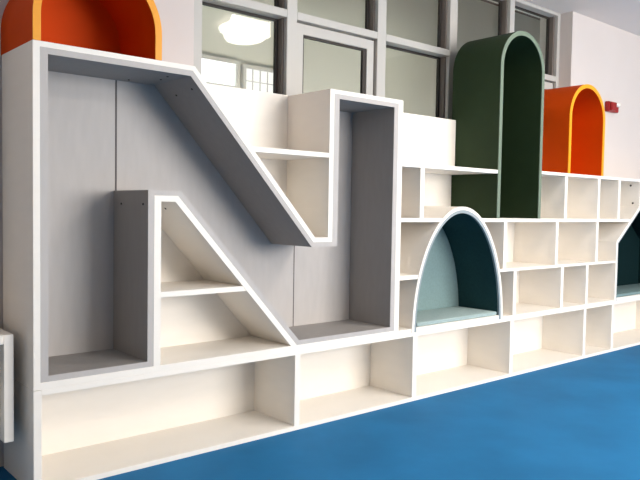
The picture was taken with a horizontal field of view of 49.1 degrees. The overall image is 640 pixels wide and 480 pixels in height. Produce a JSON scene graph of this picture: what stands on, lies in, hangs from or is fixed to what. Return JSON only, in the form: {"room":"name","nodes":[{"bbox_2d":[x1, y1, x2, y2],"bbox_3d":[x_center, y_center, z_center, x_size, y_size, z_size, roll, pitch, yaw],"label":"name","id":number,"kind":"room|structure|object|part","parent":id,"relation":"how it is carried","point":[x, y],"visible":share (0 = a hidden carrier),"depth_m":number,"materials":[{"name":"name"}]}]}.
{"room":"children's library","nodes":[
{"label":"children's library","id":0,"kind":"room"},
{"bbox_2d":[0,345,639,479],"bbox_3d":[2.199,1.221,3.522,12.200,0.100,9.500,-1,3,-41],"label":"floor","id":1,"kind":"structure","parent":0,"point":[578,419],"depth_m":3.95,"materials":[{"name":"blue plastic"}]},
{"bbox_2d":[4,298,639,479],"bbox_3d":[1.111,0.833,5.421,6.640,0.468,0.430,-1,3,-41],"label":"bookcase","id":2,"kind":"object","parent":1,"relation":"on","point":[96,430],"visible":0.72,"depth_m":4.22,"materials":[{"name":"white laminate"}]},
{"bbox_3d":[-1.393,0.891,3.270,0.036,0.466,0.430,-1,3,-41],"label":"panel","id":3,"kind":"part","parent":2,"relation":"part of","materials":[{"name":"white laminate"}]},
{"bbox_2d":[2,40,402,390],"bbox_3d":[-0.505,-0.132,3.983,2.347,1.537,0.445,-1,3,-41],"label":"bookcase","id":4,"kind":"object","parent":2,"relation":"on","point":[158,217],"visible":0.98,"depth_m":3.79,"materials":[{"name":"white laminate"}]},
{"bbox_2d":[1,0,161,60],"bbox_3d":[-1.147,-1.092,3.375,0.613,0.424,0.451,-1,3,-41],"label":"shelf","id":5,"kind":"object","parent":4,"relation":"on","point":[126,27],"visible":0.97,"depth_m":3.48,"materials":[{"name":"orange wood"}]},
{"bbox_3d":[-1.276,-1.085,3.525,0.552,0.394,0.051,-1,3,-41],"label":"panel","id":6,"kind":"part","parent":5,"relation":"part of","materials":[{"name":"orange laminate"}]},
{"bbox_3d":[-0.722,0.259,3.787,0.515,0.028,0.392,-1,3,-41],"label":"shelf","id":7,"kind":"part","parent":4,"relation":"part of","materials":[{"name":"white laminate"}]},
{"bbox_3d":[-0.566,-0.458,4.179,0.902,0.905,0.039,-1,3,-41],"label":"panel","id":8,"kind":"part","parent":4,"relation":"part of","materials":[{"name":"white laminate"}]},
{"bbox_3d":[-0.290,-0.506,4.121,0.561,0.028,0.404,-1,3,-41],"label":"shelf","id":9,"kind":"part","parent":4,"relation":"part of","materials":[{"name":"white laminate"}]},
{"bbox_2d":[398,113,497,334],"bbox_3d":[0.783,-0.162,5.091,1.051,1.536,0.448,-1,3,-41],"label":"bookcase","id":10,"kind":"object","parent":2,"relation":"on","point":[428,148],"visible":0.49,"depth_m":5.26,"materials":[{"name":"white laminate"}]},
{"bbox_3d":[0.424,0.601,4.820,0.126,0.026,0.436,-1,3,-41],"label":"shelf","id":11,"kind":"part","parent":10,"relation":"part of","materials":[{"name":"white laminate"}]},
{"bbox_3d":[0.451,0.240,4.822,0.182,0.028,0.436,-1,3,-41],"label":"shelf","id":12,"kind":"part","parent":10,"relation":"part of","materials":[{"name":"white laminate"}]},
{"bbox_3d":[0.548,-0.144,4.882,0.420,0.027,0.436,-1,3,-41],"label":"shelf","id":13,"kind":"part","parent":10,"relation":"part of","materials":[{"name":"white laminate"}]},
{"bbox_3d":[0.660,-0.731,5.219,1.050,0.415,0.042,-1,3,-41],"label":"panel","id":14,"kind":"part","parent":10,"relation":"part of","materials":[{"name":"white laminate"}]},
{"bbox_3d":[0.637,0.035,5.266,1.050,1.119,0.012,-1,3,-41],"label":"panel","id":15,"kind":"part","parent":10,"relation":"part of","materials":[{"name":"white laminate"}]},
{"bbox_3d":[0.793,-0.513,5.071,1.051,0.027,0.436,-1,3,-41],"label":"shelf","id":16,"kind":"part","parent":10,"relation":"part of","materials":[{"name":"white laminate"}]},
{"bbox_2d":[399,206,502,332],"bbox_3d":[0.881,0.179,5.165,1.030,0.852,0.409,-1,3,-41],"label":"arched nook","id":17,"kind":"object","parent":2,"relation":"on","point":[454,259],"visible":0.73,"depth_m":5.33,"materials":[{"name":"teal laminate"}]},
{"bbox_3d":[0.754,0.182,5.314,0.984,0.827,0.019,-1,3,-41],"label":"panel","id":18,"kind":"part","parent":17,"relation":"part of","materials":[{"name":"teal fabric"}]},
{"bbox_2d":[416,306,496,326],"bbox_3d":[0.880,0.558,5.176,0.912,0.029,0.380,-1,3,-41],"label":"seat cushion","id":19,"kind":"object","parent":17,"relation":"in","point":[456,313],"visible":0.7,"depth_m":5.15,"materials":[{"name":"teal fabric"}]},
{"bbox_2d":[482,171,639,318],"bbox_3d":[2.342,-0.005,6.431,3.428,1.153,0.430,-1,3,-41],"label":"bookcase","id":20,"kind":"object","parent":2,"relation":"on","point":[544,262],"visible":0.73,"depth_m":6.10,"materials":[{"name":"white laminate"}]},
{"bbox_2d":[451,31,544,218],"bbox_3d":[1.419,-0.897,5.594,0.589,1.440,0.451,-1,3,-41],"label":"shelf","id":21,"kind":"object","parent":20,"relation":"on","point":[499,81],"visible":0.99,"depth_m":5.53,"materials":[{"name":"green wood"}]},
{"bbox_3d":[2.281,-0.016,6.646,3.240,1.150,0.024,-1,3,-41],"label":"panel","id":22,"kind":"part","parent":20,"relation":"part of","materials":[{"name":"white laminate"}]},
{"bbox_3d":[1.940,-0.175,6.058,2.337,0.027,0.406,-1,3,-41],"label":"shelf","id":23,"kind":"part","parent":20,"relation":"part of","materials":[{"name":"white laminate"}]},
{"bbox_3d":[1.920,0.208,6.064,1.822,0.022,0.406,-1,3,-41],"label":"shelf","id":24,"kind":"part","parent":20,"relation":"part of","materials":[{"name":"white laminate"}]},
{"bbox_3d":[1.935,0.572,6.098,1.768,0.016,0.406,-1,3,-41],"label":"shelf","id":25,"kind":"part","parent":20,"relation":"part of","materials":[{"name":"white laminate"}]},
{"bbox_2d":[542,84,604,175],"bbox_3d":[2.175,-0.966,6.240,0.601,0.778,0.451,-1,3,-41],"label":"shelf","id":26,"kind":"object","parent":20,"relation":"on","point":[574,116],"visible":0.84,"depth_m":6.17,"materials":[{"name":"orange wood"}]},
{"bbox_2d":[588,205,639,301],"bbox_3d":[3.128,0.018,7.089,1.350,1.071,0.409,-1,3,-41],"label":"peaked nook","id":27,"kind":"object","parent":2,"relation":"on","point":[619,242],"visible":0.48,"depth_m":6.69,"materials":[{"name":"white laminate"}]},
{"bbox_2d":[617,283,639,296],"bbox_3d":[3.125,0.506,7.105,1.260,0.029,0.380,-1,3,-41],"label":"seat cushion","id":28,"kind":"object","parent":27,"relation":"in","point":[631,289],"visible":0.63,"depth_m":6.93,"materials":[{"name":"teal fabric"}]},
{"bbox_3d":[3.001,0.029,7.238,1.286,1.031,0.019,-1,3,-41],"label":"panel","id":29,"kind":"part","parent":27,"relation":"part of","materials":[{"name":"wood"}]},
{"bbox_3d":[3.615,0.775,7.573,0.036,0.468,0.430,-1,3,-41],"label":"panel","id":30,"kind":"part","parent":2,"relation":"part of","materials":[{"name":"white laminate"}]},
{"bbox_2d":[0,0,639,466],"bbox_3d":[0.548,-0.546,5.396,12.200,3.205,0.350,-1,3,-41],"label":"wall","id":31,"kind":"structure","parent":0,"point":[605,57],"depth_m":6.94,"materials":[{"name":"white paint"}]},
{"bbox_2d":[0,328,13,442],"bbox_3d":[-1.696,0.658,3.074,0.568,0.484,0.349,-1,3,-41],"label":"wall box","id":32,"kind":"object","parent":31,"relation":"attached to","point":[6,338],"visible":1,"depth_m":3.11,"materials":[{"name":"white laminate"}]},
{"bbox_2d":[194,0,560,119],"bbox_3d":[0.722,-1.513,5.494,4.115,1.275,0.110,-1,3,-41],"label":"window","id":33,"kind":"structure","parent":31,"relation":"in","point":[291,27],"depth_m":5.17,"materials":[{"name":"grey paint"}]},
{"bbox_3d":[0.098,-1.190,4.967,0.744,0.556,0.045,-1,3,-41],"label":"sash","id":34,"kind":"part","parent":33,"relation":"part of","materials":[{"name":"grey paint"}]},
{"bbox_3d":[1.970,-1.233,6.575,0.699,0.556,0.045,-1,3,-41],"label":"sash","id":35,"kind":"part","parent":33,"relation":"part of","materials":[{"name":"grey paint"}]},
{"bbox_2d":[605,101,620,112],"bbox_3d":[3.007,-1.363,7.178,0.210,0.106,0.082,-1,3,-41],"label":"fire alarm","id":36,"kind":"object","parent":31,"relation":"attached to","point":[613,107],"visible":0.99,"depth_m":7.13,"materials":[{"name":"red plastic"}]},
{"bbox_2d":[202,0,539,116],"bbox_3d":[1.397,-1.109,8.767,14.500,4.050,0.100,-1,3,-41],"label":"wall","id":37,"kind":"structure","parent":0,"point":[410,78],"depth_m":7.80,"materials":[{"name":"beige paint"}]},
{"bbox_2d":[202,54,239,87],"bbox_3d":[-1.122,-1.576,6.472,0.875,0.280,0.050,-1,3,-41],"label":"window","id":38,"kind":"structure","parent":37,"relation":"in","point":[215,70],"depth_m":6.62,"materials":[{"name":"white glass"}]},
{"bbox_3d":[-1.126,-1.576,6.476,0.805,0.210,0.010,-1,3,-41],"label":"pane","id":39,"kind":"part","parent":38,"relation":"part of","materials":[{"name":"glass"}]},
{"bbox_2d":[240,64,272,92],"bbox_3d":[-0.494,-1.380,7.024,0.700,0.660,0.050,-1,3,-41],"label":"window","id":40,"kind":"structure","parent":37,"relation":"in","point":[257,78],"depth_m":6.89,"materials":[{"name":"white glass"}]},
{"bbox_2d":[481,0,539,19],"bbox_3d":[2.014,-3.141,7.994,14.500,0.100,1.890,-1,3,-41],"label":"ceiling","id":41,"kind":"structure","parent":0,"point":[487,1],"depth_m":9.72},
{"bbox_2d":[488,0,639,35],"bbox_3d":[2.905,-2.034,2.613,12.200,0.100,7.500,-1,3,-41],"label":"ceiling","id":42,"kind":"structure","parent":0,"point":[624,15],"depth_m":6.61,"materials":[{"name":"paint"}]}
]}

